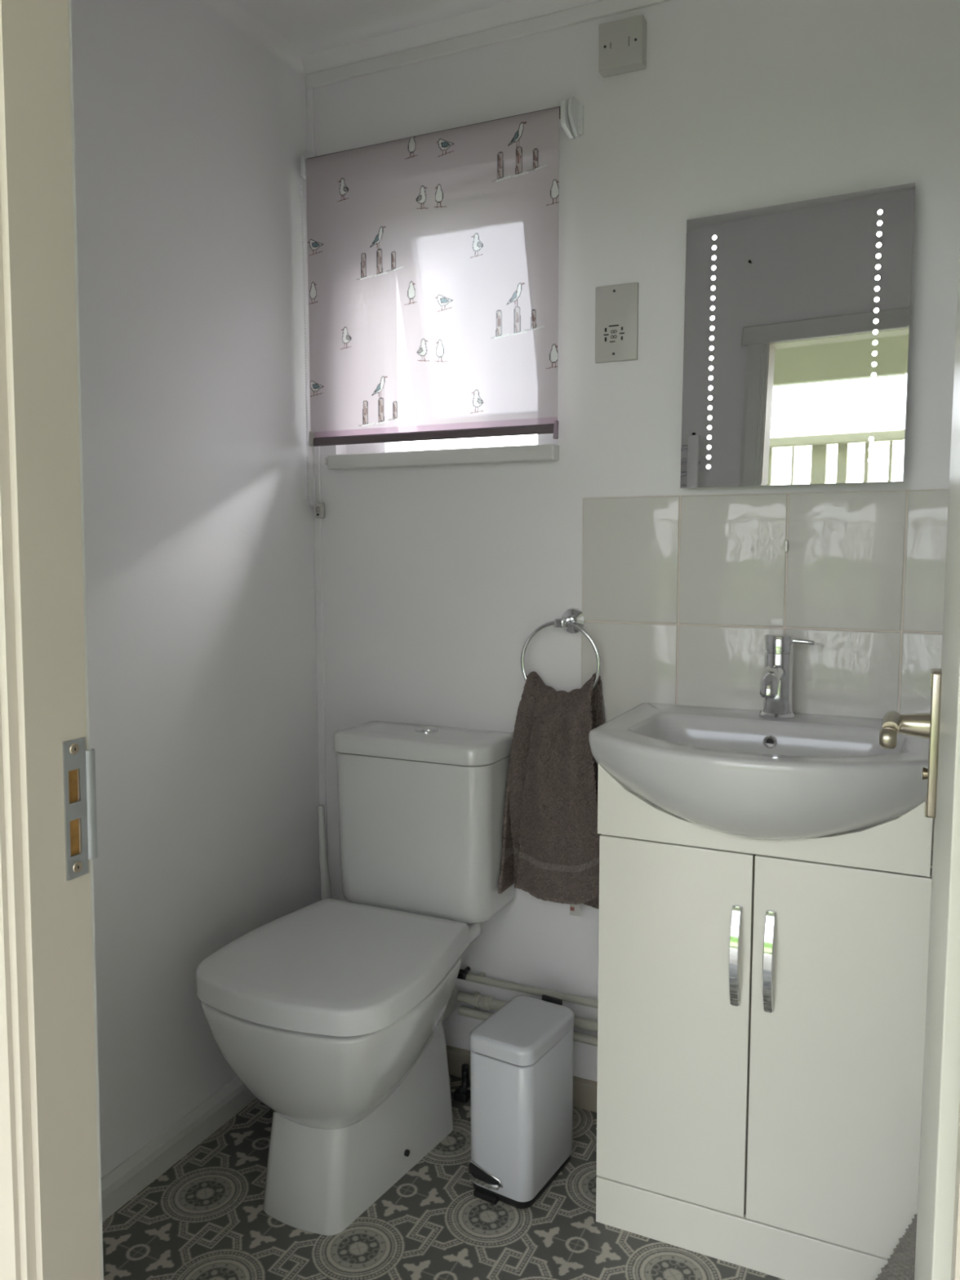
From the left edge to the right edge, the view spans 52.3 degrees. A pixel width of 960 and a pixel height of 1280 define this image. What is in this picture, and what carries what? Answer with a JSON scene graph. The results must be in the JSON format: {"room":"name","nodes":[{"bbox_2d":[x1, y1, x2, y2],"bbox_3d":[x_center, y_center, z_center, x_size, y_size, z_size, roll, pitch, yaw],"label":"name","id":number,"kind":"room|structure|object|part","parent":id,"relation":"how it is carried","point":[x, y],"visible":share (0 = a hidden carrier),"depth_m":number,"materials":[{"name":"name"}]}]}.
{"room":"bathroom","nodes":[
{"label":"bathroom","id":0,"kind":"room"},
{"bbox_2d":[71,0,321,1177],"bbox_3d":[-0.682,-0.083,1.747,0.080,2.292,1.460,3,6,25],"label":"wall","id":1,"kind":"structure","parent":0,"point":[190,135],"depth_m":1.89,"materials":[{"name":"paint"}]},
{"bbox_2d":[101,1075,256,1222],"bbox_3d":[-0.647,0.997,1.806,0.017,0.072,1.286,3,6,25],"label":"baseboard","id":2,"kind":"structure","parent":1,"relation":"attached to","point":[126,1180],"depth_m":1.90,"materials":[{"name":"white wood"}]},
{"bbox_2d":[197,0,306,78],"bbox_3d":[-0.647,-1.204,1.589,0.030,0.030,1.286,3,6,25],"label":"trim","id":3,"kind":"structure","parent":1,"relation":"attached to","point":[232,11],"depth_m":2.00,"materials":[{"name":"white paint"}]},
{"bbox_2d":[315,502,324,518],"bbox_3d":[-0.368,-0.297,2.237,0.023,0.036,0.031,3,6,25],"label":"cleat","id":4,"kind":"object","parent":1,"relation":"attached to","point":[319,507],"visible":0.99,"depth_m":2.24,"materials":[{"name":"grey plastic"}]},
{"bbox_2d":[236,0,515,54],"bbox_3d":[-0.002,-1.223,1.311,1.590,0.060,1.460,3,6,25],"label":"ceiling","id":5,"kind":"structure","parent":0,"point":[313,26],"depth_m":1.97,"materials":[{"name":"white paint"}]},
{"bbox_2d":[102,1074,784,1279],"bbox_3d":[-0.034,1.065,1.459,1.468,0.001,1.404,3,6,25],"label":"floor","id":6,"kind":"structure","parent":0,"point":[204,1217],"depth_m":1.71,"materials":[{"name":"tile"}]},
{"bbox_2d":[317,804,332,899],"bbox_3d":[-0.350,0.687,2.254,0.096,0.600,0.096,3,6,25],"label":"toilet brush","id":7,"kind":"object","parent":6,"relation":"on","point":[324,869],"visible":0.15,"depth_m":2.27,"materials":[{"name":"grey plastic"}]},
{"bbox_2d":[195,720,515,1235],"bbox_3d":[-0.225,0.615,1.912,0.403,0.810,0.649,3,6,25],"label":"toilet","id":8,"kind":"object","parent":6,"relation":"on","point":[331,1013],"visible":0.95,"depth_m":1.82,"materials":[{"name":"white ceramic"}]},
{"bbox_3d":[-0.269,0.596,1.816,0.403,0.046,0.443,3,6,25],"label":"lid","id":9,"kind":"part","parent":8,"relation":"part of","materials":[{"name":"white plastic"}]},
{"bbox_3d":[-0.122,0.218,2.081,0.376,0.042,0.187,3,6,25],"label":"cistern lid","id":10,"kind":"part","parent":8,"relation":"part of","materials":[{"name":"white ceramic"}]},
{"bbox_2d":[453,1063,470,1102],"bbox_3d":[-0.034,0.963,2.132,0.034,0.072,0.046,3,6,25],"label":"flexible hose","id":11,"kind":"object","parent":6,"relation":"on","point":[461,1094],"visible":1,"depth_m":2.12,"materials":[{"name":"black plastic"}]},
{"bbox_2d":[467,994,573,1208],"bbox_3d":[0.081,0.869,1.860,0.134,0.312,0.217,3,7,32],"label":"pedal bin","id":12,"kind":"object","parent":6,"relation":"on","point":[522,1055],"visible":1,"depth_m":1.79,"materials":[{"name":"white metal"}]},
{"bbox_3d":[0.082,0.734,1.849,0.134,0.031,0.200,3,7,32],"label":"lid","id":13,"kind":"part","parent":12,"relation":"part of","materials":[{"name":"white metal"}]},
{"bbox_2d":[595,763,934,1279],"bbox_3d":[0.502,0.620,1.728,0.521,0.831,0.354,3,6,25],"label":"vanity unit","id":14,"kind":"object","parent":6,"relation":"on","point":[762,1004],"visible":0.94,"depth_m":1.58,"materials":[{"name":"white laminate"}]},
{"bbox_3d":[0.325,0.647,1.656,0.257,0.618,0.018,3,6,25],"label":"door","id":15,"kind":"part","parent":14,"relation":"part of","materials":[{"name":"white laminate"}]},
{"bbox_3d":[0.412,0.513,1.578,0.016,0.168,0.026,3,6,25],"label":"handle","id":16,"kind":"part","parent":14,"relation":"part of","materials":[{"name":"silver metal"}]},
{"bbox_2d":[588,702,928,839],"bbox_3d":[0.480,0.238,1.649,0.560,0.166,0.449,3,6,25],"label":"basin","id":17,"kind":"object","parent":14,"relation":"in","point":[742,773],"visible":0.94,"depth_m":1.50,"materials":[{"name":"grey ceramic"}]},
{"bbox_2d":[759,634,814,719],"bbox_3d":[0.523,0.070,1.748,0.141,0.150,0.089,-5,7,-41],"label":"mixer tap","id":18,"kind":"object","parent":17,"relation":"on","point":[776,679],"visible":1,"depth_m":1.76,"materials":[{"name":"silver metal"}]},
{"bbox_3d":[0.518,0.069,1.728,0.031,0.050,0.114,3,6,25],"label":"spout","id":19,"kind":"part","parent":18,"relation":"part of","materials":[{"name":"silver metal"}]},
{"bbox_3d":[0.581,0.003,1.760,0.040,0.011,0.011,3,6,30],"label":"lever","id":20,"kind":"part","parent":18,"relation":"part of","materials":[{"name":"silver metal"}]},
{"bbox_3d":[0.460,0.515,1.555,0.016,0.168,0.026,3,6,25],"label":"handle","id":21,"kind":"part","parent":14,"relation":"part of","materials":[{"name":"silver metal"}]},
{"bbox_3d":[0.560,0.657,1.545,0.258,0.618,0.018,3,6,25],"label":"door","id":22,"kind":"part","parent":14,"relation":"part of","materials":[{"name":"white laminate"}]},
{"bbox_2d":[875,1212,917,1279],"bbox_3d":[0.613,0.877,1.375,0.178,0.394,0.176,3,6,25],"label":"bath mat","id":23,"kind":"object","parent":6,"relation":"on","point":[900,1265],"visible":0.31,"depth_m":1.42,"materials":[{"name":"grey fabric"}]},
{"bbox_2d":[313,0,959,1081],"bbox_3d":[0.287,-0.112,2.026,1.430,2.292,0.122,3,6,25],"label":"wall","id":24,"kind":"structure","parent":0,"point":[437,580],"depth_m":1.90,"materials":[{"name":"paint"}]},
{"bbox_2d":[306,87,327,899],"bbox_3d":[-0.375,-0.160,2.274,0.018,2.142,0.006,3,6,25],"label":"trim","id":25,"kind":"structure","parent":24,"relation":"attached to","point":[309,91],"depth_m":2.28,"materials":[{"name":"paint"}]},
{"bbox_2d":[324,217,559,470],"bbox_3d":[-0.052,-0.692,2.182,0.567,0.613,0.268,3,6,25],"label":"window","id":26,"kind":"structure","parent":24,"relation":"in","point":[381,455],"depth_m":2.08,"materials":[{"name":"white plastic"}]},
{"bbox_2d":[300,96,583,506],"bbox_3d":[-0.098,-0.677,2.057,0.639,0.776,0.070,3,6,25],"label":"roller blind","id":27,"kind":"object","parent":26,"relation":"attached to","point":[433,258],"visible":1,"depth_m":2.02,"materials":[{"name":"fabric"}]},
{"bbox_3d":[-0.382,-0.672,2.181,0.024,0.744,0.011,0,6,0],"label":"bead chain","id":28,"kind":"part","parent":27,"relation":"part of","materials":[{"name":"white plastic"}]},
{"bbox_3d":[-0.081,-0.394,2.121,0.545,0.032,0.080,3,6,25],"label":"sill","id":29,"kind":"part","parent":26,"relation":"part of","materials":[{"name":"white plastic"}]},
{"bbox_2d":[302,0,603,75],"bbox_3d":[0.253,-1.235,1.850,1.430,0.022,0.040,3,6,25],"label":"trim","id":30,"kind":"structure","parent":24,"relation":"attached to","point":[517,11],"depth_m":2.01,"materials":[{"name":"white paint"}]},
{"bbox_2d":[305,0,672,88],"bbox_3d":[0.260,-1.212,1.867,1.430,0.028,0.008,3,6,25],"label":"trim","id":31,"kind":"structure","parent":24,"relation":"attached to","point":[603,8],"depth_m":1.99,"materials":[{"name":"white paint"}]},
{"bbox_2d":[446,1044,597,1112],"bbox_3d":[0.271,0.975,2.071,1.412,0.060,0.018,3,6,25],"label":"baseboard","id":32,"kind":"structure","parent":24,"relation":"attached to","point":[584,1091],"depth_m":2.09,"materials":[{"name":"white wood"}]},
{"bbox_2d":[457,991,597,1031],"bbox_3d":[0.148,0.803,2.096,0.421,0.029,0.046,3,6,25],"label":"pipe","id":33,"kind":"object","parent":24,"relation":"attached to","point":[477,1000],"visible":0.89,"depth_m":2.14,"materials":[{"name":"white plastic"}]},
{"bbox_2d":[457,1005,597,1046],"bbox_3d":[0.150,0.835,2.103,0.421,0.019,0.039,3,6,25],"label":"pipe","id":34,"kind":"object","parent":24,"relation":"attached to","point":[474,1012],"visible":0.37,"depth_m":2.15,"materials":[{"name":"white plastic"}]},
{"bbox_2d":[464,972,598,1008],"bbox_3d":[0.149,0.754,2.096,0.390,0.016,0.037,3,6,25],"label":"pipe","id":35,"kind":"object","parent":24,"relation":"attached to","point":[480,979],"visible":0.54,"depth_m":2.10,"materials":[{"name":"white plastic"}]},
{"bbox_2d":[457,966,470,979],"bbox_3d":[-0.038,0.742,2.176,0.030,0.022,0.056,3,6,25],"label":"valve","id":36,"kind":"object","parent":35,"relation":"attached to","point":[462,974],"visible":0.61,"depth_m":2.16,"materials":[{"name":"black plastic"}]},
{"bbox_3d":[-0.047,0.740,2.156,0.030,0.012,0.012,3,6,25],"label":"valve lever","id":37,"kind":"part","parent":36,"relation":"part of","materials":[{"name":"black plastic"}]},
{"bbox_2d":[520,608,600,688],"bbox_3d":[0.171,0.034,2.002,0.173,0.197,0.062,3,6,25],"label":"towel ring","id":38,"kind":"object","parent":24,"relation":"attached to","point":[572,620],"visible":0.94,"depth_m":1.99,"materials":[{"name":"silver metal"}]},
{"bbox_2d":[497,671,604,916],"bbox_3d":[0.165,0.320,1.989,0.232,0.511,0.111,3,6,25],"label":"hand towel","id":39,"kind":"object","parent":38,"relation":"hanging from","point":[550,841],"visible":0.98,"depth_m":1.97,"materials":[{"name":"brown fabric"}]},
{"bbox_2d":[595,282,639,363],"bbox_3d":[0.268,-0.622,1.919,0.086,0.146,0.011,3,6,25],"label":"socket","id":40,"kind":"object","parent":24,"relation":"attached to","point":[616,306],"visible":1,"depth_m":1.91,"materials":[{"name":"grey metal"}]},
{"bbox_2d":[598,14,646,77],"bbox_3d":[0.271,-1.127,1.857,0.087,0.087,0.031,3,6,25],"label":"switch plate","id":41,"kind":"object","parent":24,"relation":"attached to","point":[622,43],"visible":1,"depth_m":1.84,"materials":[{"name":"grey plastic"}]},
{"bbox_2d":[784,540,788,551],"bbox_3d":[0.569,-0.174,1.813,0.006,0.022,0.007,3,6,25],"label":"clip","id":42,"kind":"object","parent":24,"relation":"attached to","point":[786,542],"visible":1,"depth_m":1.81,"materials":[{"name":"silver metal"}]},
{"bbox_2d":[680,182,915,488],"bbox_3d":[0.562,-0.530,1.763,0.392,0.497,0.026,3,5,28],"label":"led mirror","id":43,"kind":"object","parent":24,"relation":"attached to","point":[797,314],"visible":1,"depth_m":1.75,"materials":[{"name":"grey mirror"}]},
{"bbox_3d":[-0.300,0.009,0.795,1.430,2.292,0.057,3,6,25],"label":"wall","id":44,"kind":"structure","parent":0,"visible":0},
{"bbox_2d":[0,0,47,1279],"bbox_3d":[-0.404,0.159,0.814,0.063,1.930,0.022,4,7,25],"label":"trim","id":45,"kind":"structure","parent":44,"relation":"attached to","point":[23,1248],"depth_m":0.81,"materials":[{"name":"beige paint"}]},
{"bbox_2d":[6,0,103,1279],"bbox_3d":[-0.364,0.186,0.843,0.015,1.870,0.059,4,7,25],"label":"trim","id":46,"kind":"structure","parent":44,"relation":"attached to","point":[38,41],"depth_m":0.82,"materials":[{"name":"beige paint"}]},
{"bbox_2d":[62,737,97,880],"bbox_3d":[-0.348,0.146,0.853,0.005,0.122,0.033,4,7,25],"label":"strike plate","id":47,"kind":"object","parent":44,"relation":"attached to","point":[75,755],"visible":1,"depth_m":0.85,"materials":[{"name":"metal"}]},
{"bbox_2d":[879,245,959,1279],"bbox_3d":[0.401,0.180,0.884,0.098,1.856,0.689,2,6,25],"label":"door","id":48,"kind":"structure","parent":44,"relation":"in","point":[941,1068],"depth_m":0.71,"materials":[{"name":"white paint"}]},
{"bbox_3d":[0.481,0.097,1.139,0.021,0.022,0.056,2,6,25],"label":"lever","id":49,"kind":"part","parent":48,"relation":"part of","materials":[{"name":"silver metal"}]},
{"bbox_3d":[0.497,0.121,1.131,0.062,0.171,0.082,2,6,25],"label":"door handle","id":50,"kind":"part","parent":48,"relation":"part of","materials":[{"name":"metal"}]},
{"bbox_3d":[0.509,0.100,1.147,0.035,0.030,0.030,2,6,25],"label":"stem","id":51,"kind":"part","parent":48,"relation":"part of","materials":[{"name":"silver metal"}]},
{"bbox_3d":[0.525,0.196,1.149,0.002,0.016,0.039,2,6,24],"label":"plate","id":52,"kind":"part","parent":48,"relation":"part of","materials":[{"name":"metal"}]},
{"bbox_3d":[0.524,0.045,1.134,0.002,0.019,0.039,2,6,24],"label":"plate","id":53,"kind":"part","parent":48,"relation":"part of","materials":[{"name":"metal"}]},
{"bbox_2d":[951,1095,959,1279],"bbox_3d":[0.275,0.214,0.541,0.012,1.870,0.059,3,6,25],"label":"trim","id":54,"kind":"structure","parent":44,"relation":"attached to","point":[955,1268],"depth_m":0.54,"materials":[{"name":"beige paint"}]}
]}

